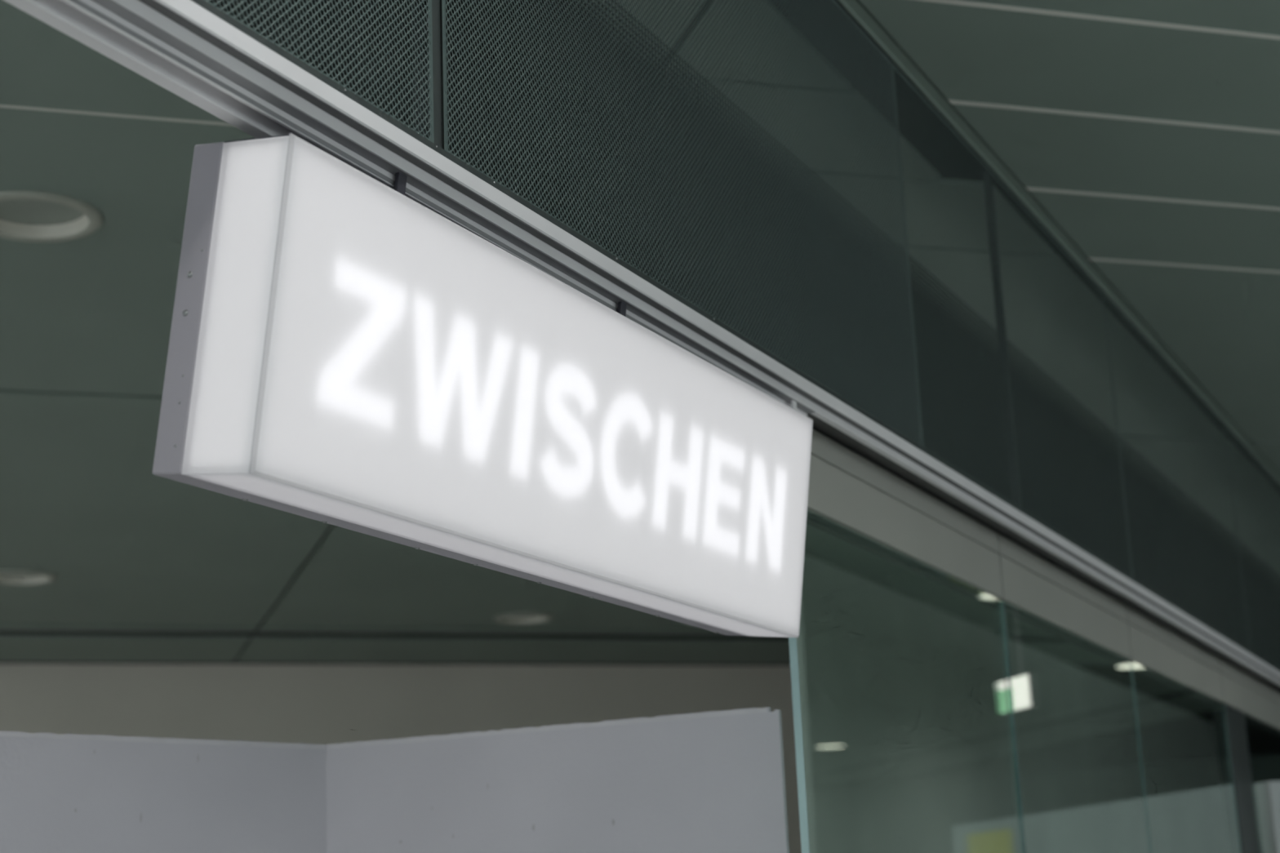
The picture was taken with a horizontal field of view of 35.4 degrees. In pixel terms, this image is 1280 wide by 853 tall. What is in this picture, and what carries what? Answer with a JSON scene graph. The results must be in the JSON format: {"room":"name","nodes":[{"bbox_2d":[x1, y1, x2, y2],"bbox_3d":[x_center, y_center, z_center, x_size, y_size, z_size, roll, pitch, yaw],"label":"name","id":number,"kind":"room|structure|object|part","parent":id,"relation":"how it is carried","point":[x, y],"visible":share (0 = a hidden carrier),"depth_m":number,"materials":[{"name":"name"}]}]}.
{"room":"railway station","nodes":[
{"label":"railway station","id":0,"kind":"room"},
{"bbox_2d":[0,663,801,852],"bbox_3d":[-6.192,3.826,15.161,21.350,4.050,0.200,2,-15,-17],"label":"wall","id":1,"kind":"structure","parent":0,"point":[289,704],"depth_m":16.70,"materials":[{"name":"paint"}]},
{"bbox_2d":[0,0,1279,756],"bbox_3d":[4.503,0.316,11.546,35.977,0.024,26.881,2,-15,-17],"label":"ceiling","id":2,"kind":"structure","parent":0,"point":[1143,135],"depth_m":7.74,"materials":[{"name":"grey paint"}]},
{"bbox_2d":[0,569,57,585],"bbox_3d":[-3.885,0.935,12.547,0.450,0.046,0.450,-9,-16,25],"label":"recessed light","id":3,"kind":"object","parent":2,"relation":"in","point":[20,577],"visible":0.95,"depth_m":12.67,"materials":[{"name":"white metal"}]},
{"bbox_2d":[0,573,39,577],"bbox_3d":[-3.886,0.912,12.553,0.337,0.001,0.337,-9,-16,25],"label":"diffuser","id":4,"kind":"object","parent":3,"relation":"attached to","point":[5,575],"depth_m":12.66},
{"bbox_2d":[0,190,102,242],"bbox_3d":[-2.012,-0.706,6.636,0.450,0.046,0.450,-9,-16,25],"label":"recessed light","id":5,"kind":"object","parent":2,"relation":"in","point":[31,208],"visible":0.98,"depth_m":6.72,"materials":[{"name":"white metal"}]},
{"bbox_2d":[0,199,84,225],"bbox_3d":[-2.013,-0.728,6.642,0.337,0.001,0.337,-9,-16,25],"label":"diffuser","id":6,"kind":"object","parent":5,"relation":"attached to","point":[28,211],"depth_m":6.69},
{"bbox_2d":[493,612,554,624],"bbox_3d":[-0.860,1.408,14.823,0.450,0.046,0.450,-9,-16,25],"label":"recessed light","id":7,"kind":"object","parent":2,"relation":"in","point":[525,618],"visible":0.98,"depth_m":14.93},
{"bbox_2d":[510,615,538,617],"bbox_3d":[-0.861,1.386,14.829,0.337,0.001,0.337,-9,-16,25],"label":"diffuser","id":8,"kind":"object","parent":7,"relation":"attached to","point":[518,615],"depth_m":14.94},
{"bbox_2d":[191,0,1279,671],"bbox_3d":[1.336,-0.198,6.762,0.046,1.155,16.868,-9,-16,25],"label":"fascia","id":9,"kind":"object","parent":2,"relation":"attached to","point":[426,106],"visible":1,"depth_m":4.83,"materials":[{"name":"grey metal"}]},
{"bbox_3d":[-0.901,-1.263,2.374,0.001,1.145,2.418,-9,-16,25],"label":"perforated panel","id":10,"kind":"part","parent":9,"relation":"part of","materials":[{"name":"grey metal"}]},
{"bbox_3d":[-0.373,-1.004,3.449,0.034,1.150,0.040,-9,-16,25],"label":"joint post","id":11,"kind":"part","parent":9,"relation":"part of","materials":[{"name":"grey metal"}]},
{"bbox_2d":[152,133,813,637],"bbox_3d":[-0.155,0.003,3.727,0.250,0.567,1.949,-10,-16,26],"label":"illuminated sign","id":12,"kind":"object","parent":9,"relation":"hanging from","point":[344,352],"visible":1,"depth_m":3.26,"materials":[{"name":"plastic"}]},
{"bbox_3d":[-0.579,-0.176,2.873,0.121,0.496,0.003,-1,-13,28],"label":"panel","id":13,"kind":"part","parent":12,"relation":"part of","materials":[{"name":"white plastic"}]},
{"label":"panel","id":14,"kind":"part","parent":12,"relation":"part of","materials":[{"name":"white plastic"}]},
{"bbox_2d":[4,0,1279,692],"bbox_3d":[0.813,0.206,5.801,0.283,0.074,18.900,-9,-16,25],"label":"rail","id":15,"kind":"object","parent":9,"relation":"attached to","point":[181,46],"visible":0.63,"depth_m":3.42,"materials":[{"name":"metal"}]},
{"bbox_3d":[0.197,-0.745,4.510,0.001,1.145,2.432,-9,-16,25],"label":"perforated panel","id":16,"kind":"part","parent":9,"relation":"part of","materials":[{"name":"grey metal"}]},
{"bbox_3d":[1.289,-0.230,6.634,0.001,1.145,2.447,-9,-16,25],"label":"perforated panel","id":17,"kind":"part","parent":9,"relation":"part of","materials":[{"name":"grey metal"}]},
{"bbox_2d":[806,428,1279,737],"bbox_3d":[2.390,1.048,8.850,0.050,0.238,9.234,-9,-16,25],"label":"transom","id":18,"kind":"object","parent":9,"relation":"attached to","point":[853,500],"visible":0.89,"depth_m":6.37,"materials":[{"name":"grey metal"}]},
{"bbox_3d":[0.731,0.187,5.632,0.035,0.066,1.780,-9,-16,25],"label":"panel","id":19,"kind":"part","parent":18,"relation":"part of","materials":[{"name":"grey metal"}]},
{"bbox_3d":[0.736,0.291,5.605,0.035,0.142,1.780,-9,-16,25],"label":"panel","id":20,"kind":"part","parent":18,"relation":"part of","materials":[{"name":"grey metal"}]},
{"bbox_3d":[1.522,0.560,7.171,0.035,0.066,1.731,-9,-16,25],"label":"panel","id":21,"kind":"part","parent":18,"relation":"part of","materials":[{"name":"grey metal"}]},
{"bbox_3d":[1.526,0.664,7.143,0.035,0.142,1.731,-9,-16,25],"label":"panel","id":22,"kind":"part","parent":18,"relation":"part of","materials":[{"name":"grey metal"}]},
{"bbox_3d":[2.333,0.943,8.749,0.035,0.066,1.871,-9,-16,25],"label":"panel","id":23,"kind":"part","parent":18,"relation":"part of","materials":[{"name":"grey metal"}]},
{"bbox_3d":[2.337,1.047,8.721,0.035,0.142,1.871,-9,-16,25],"label":"panel","id":24,"kind":"part","parent":18,"relation":"part of","materials":[{"name":"grey metal"}]},
{"bbox_3d":[3.181,1.343,10.399,0.035,0.066,1.896,-9,-16,25],"label":"panel","id":25,"kind":"part","parent":18,"relation":"part of","materials":[{"name":"grey metal"}]},
{"bbox_3d":[3.185,1.447,10.371,0.035,0.142,1.896,-9,-16,25],"label":"panel","id":26,"kind":"part","parent":18,"relation":"part of","materials":[{"name":"grey metal"}]},
{"bbox_3d":[2.384,0.287,8.764,0.001,1.145,2.447,-9,-16,25],"label":"perforated panel","id":27,"kind":"part","parent":9,"relation":"part of","materials":[{"name":"grey metal"}]},
{"bbox_3d":[3.479,0.803,10.894,0.001,1.145,2.447,-9,-16,25],"label":"perforated panel","id":28,"kind":"part","parent":9,"relation":"part of","materials":[{"name":"grey metal"}]},
{"bbox_3d":[3.829,0.395,11.738,0.038,0.024,36.000,-9,-16,25],"label":"edge trim","id":29,"kind":"part","parent":2,"relation":"part of","materials":[{"name":"grey paint"}]},
{"bbox_2d":[209,0,1279,669],"bbox_3d":[0.403,-0.429,5.648,0.030,0.818,22.000,-9,-16,25],"label":"wall","id":30,"kind":"structure","parent":0,"point":[1160,489],"depth_m":5.67,"materials":[{"name":"grey metal"}]},
{"bbox_2d":[796,553,1229,852],"bbox_3d":[4.259,4.256,18.437,0.060,4.040,14.340,-9,-16,25],"label":"wall","id":31,"kind":"structure","parent":0,"point":[906,726],"depth_m":15.35,"materials":[{"name":"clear glass"}]},
{"bbox_2d":[1248,754,1279,852],"bbox_3d":[9.763,7.503,32.155,36.000,4.320,0.200,-9,-16,25],"label":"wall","id":32,"kind":"structure","parent":0,"point":[1264,768],"depth_m":32.33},
{"bbox_2d":[1254,781,1279,852],"bbox_3d":[4.500,2.922,10.014,2.900,2.300,0.120,2,-15,-17],"label":"wall","id":33,"kind":"structure","parent":0,"point":[1268,793],"depth_m":9.82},
{"bbox_2d":[1212,704,1260,852],"bbox_3d":[2.914,2.649,9.397,0.065,2.640,0.460,-9,-16,25],"label":"trim","id":34,"kind":"structure","parent":33,"relation":"attached to","point":[1235,720],"depth_m":9.51,"materials":[{"name":"grey metal"}]},
{"bbox_2d":[1244,713,1279,850],"bbox_3d":[3.365,2.840,10.228,0.006,2.620,1.402,-9,-16,25],"label":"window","id":35,"kind":"structure","parent":33,"relation":"in","point":[1244,713],"depth_m":9.95,"materials":[{"name":"clear glass"}]},
{"bbox_3d":[0.514,5.231,13.420,36.000,0.100,42.000,-9,-16,25],"label":"floor","id":36,"kind":"structure","parent":0,"visible":0},
{"bbox_2d":[0,731,326,852],"bbox_3d":[-1.443,1.789,4.544,1.700,2.180,0.022,10,-19,-40],"label":"partition panel","id":37,"kind":"object","parent":36,"relation":"on","point":[66,793],"visible":1,"depth_m":5.01,"materials":[{"name":"grey paint"}]},
{"bbox_2d":[326,706,789,852],"bbox_3d":[-0.202,1.824,4.874,1.266,2.180,0.023,-8,-16,20],"label":"partition panel","id":38,"kind":"object","parent":36,"relation":"on","point":[714,781],"visible":1,"depth_m":5.08,"materials":[{"name":"grey paint"}]},
{"bbox_2d":[788,600,1025,852],"bbox_3d":[0.798,1.632,5.247,0.019,2.620,1.786,-9,-16,25],"label":"glass edge","id":39,"kind":"structure","parent":36,"relation":"on","point":[792,641],"depth_m":4.69,"materials":[{"name":"clear glass"}]},
{"bbox_2d":[1003,601,1151,852],"bbox_3d":[1.593,2.004,6.784,0.009,2.620,1.752,-9,-16,25],"label":"window","id":40,"kind":"structure","parent":36,"relation":"on","point":[1131,670],"depth_m":7.74,"materials":[{"name":"clear glass"}]},
{"bbox_2d":[1132,665,1241,852],"bbox_3d":[2.406,2.387,8.361,0.006,2.620,1.877,-9,-16,25],"label":"window","id":41,"kind":"structure","parent":36,"relation":"on","point":[1132,665],"depth_m":9.38,"materials":[{"name":"clear glass"}]}
]}

